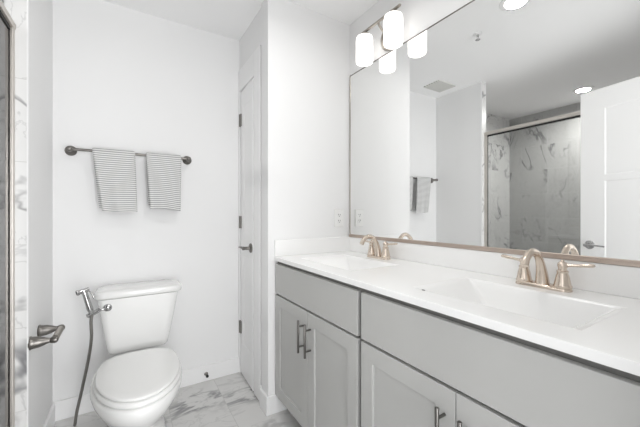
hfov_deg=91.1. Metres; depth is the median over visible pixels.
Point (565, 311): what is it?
sink basin
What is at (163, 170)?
hand towel
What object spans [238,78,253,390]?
door
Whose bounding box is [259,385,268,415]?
baseboard
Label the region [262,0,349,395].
wall
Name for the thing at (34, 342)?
toilet paper holder
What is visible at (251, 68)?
trim
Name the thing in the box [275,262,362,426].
vanity cabinet
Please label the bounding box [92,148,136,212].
hand towel
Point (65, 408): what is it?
baseboard
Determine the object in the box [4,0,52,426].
wall
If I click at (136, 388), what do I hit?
toilet
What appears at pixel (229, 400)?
floor
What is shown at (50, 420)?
baseboard
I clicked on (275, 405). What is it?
baseboard
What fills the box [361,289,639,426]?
vanity cabinet
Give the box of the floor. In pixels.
[54,372,300,426]
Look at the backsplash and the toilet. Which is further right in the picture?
the backsplash
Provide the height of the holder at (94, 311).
0.077 m
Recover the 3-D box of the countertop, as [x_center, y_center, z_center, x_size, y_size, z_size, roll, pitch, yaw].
[0.382,0.264,1.304,0.554,0.218,1.590,0,0,-32]
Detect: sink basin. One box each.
[302,254,397,270]
[414,277,627,329]
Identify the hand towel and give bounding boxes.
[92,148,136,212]
[146,152,180,210]
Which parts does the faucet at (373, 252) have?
spout, tap handle, plate, tap handle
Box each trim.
[27,0,28,426]
[238,45,260,399]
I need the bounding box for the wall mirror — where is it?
[349,0,639,266]
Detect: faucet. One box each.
[359,234,397,259]
[501,248,595,292]
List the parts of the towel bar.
flange post, flange post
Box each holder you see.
[28,324,64,350]
[86,305,100,317]
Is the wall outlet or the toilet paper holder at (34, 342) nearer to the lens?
the toilet paper holder at (34, 342)
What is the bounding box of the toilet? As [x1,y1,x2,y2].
[90,279,181,426]
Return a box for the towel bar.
[64,146,191,164]
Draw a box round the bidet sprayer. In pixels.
[73,287,94,425]
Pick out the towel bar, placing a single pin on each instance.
(69, 150)
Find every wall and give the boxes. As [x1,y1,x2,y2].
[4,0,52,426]
[53,0,238,401]
[239,7,261,384]
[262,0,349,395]
[350,0,471,75]
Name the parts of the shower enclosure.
glass panel, header rail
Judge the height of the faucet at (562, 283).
0.137 m
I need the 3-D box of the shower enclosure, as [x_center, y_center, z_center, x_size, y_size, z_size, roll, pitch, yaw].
[-0.838,0.188,0.593,0.085,1.954,1.630,0,0,-32]
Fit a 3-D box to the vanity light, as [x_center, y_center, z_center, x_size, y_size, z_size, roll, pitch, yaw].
[0.342,-0.984,1.757,0.148,0.203,0.336,0,0,-32]
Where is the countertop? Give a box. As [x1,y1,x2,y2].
[274,236,639,375]
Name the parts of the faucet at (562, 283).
lever, tap handle, spout, plate, tap handle, lever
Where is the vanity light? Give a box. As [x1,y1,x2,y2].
[356,3,402,66]
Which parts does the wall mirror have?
clip rail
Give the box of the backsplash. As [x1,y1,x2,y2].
[350,237,639,298]
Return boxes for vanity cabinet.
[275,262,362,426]
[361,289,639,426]
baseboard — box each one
[43,403,54,426]
[53,357,238,420]
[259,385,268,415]
[268,394,286,415]
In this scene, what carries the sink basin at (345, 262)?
in the countertop
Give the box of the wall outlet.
[334,209,342,226]
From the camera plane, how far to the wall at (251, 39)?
2.08 m
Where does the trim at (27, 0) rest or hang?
attached to the wall at (40, 11)
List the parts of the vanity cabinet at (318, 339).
cabinet door, handle, handle, drawer, cabinet door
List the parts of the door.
handle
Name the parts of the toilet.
flush lever, bowl, seat, lid, tank, tank lid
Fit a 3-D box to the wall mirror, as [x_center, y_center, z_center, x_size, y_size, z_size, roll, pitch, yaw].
[0.601,-0.384,1.463,0.016,1.082,1.530,0,0,-32]
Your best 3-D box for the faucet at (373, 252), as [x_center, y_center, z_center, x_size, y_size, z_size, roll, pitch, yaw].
[0.333,0.183,1.772,0.204,0.137,0.204,0,0,13]
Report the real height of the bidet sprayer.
0.773 m
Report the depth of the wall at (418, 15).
1.71 m
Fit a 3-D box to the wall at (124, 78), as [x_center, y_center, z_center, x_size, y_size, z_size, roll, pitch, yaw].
[-0.748,-0.055,2.281,1.884,2.440,0.100,0,0,-32]
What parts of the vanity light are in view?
lamp shade, plate, lamp shade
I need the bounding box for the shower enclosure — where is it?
[0,0,15,426]
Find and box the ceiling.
[102,0,378,40]
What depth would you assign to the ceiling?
1.97 m
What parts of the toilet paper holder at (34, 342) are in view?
post, post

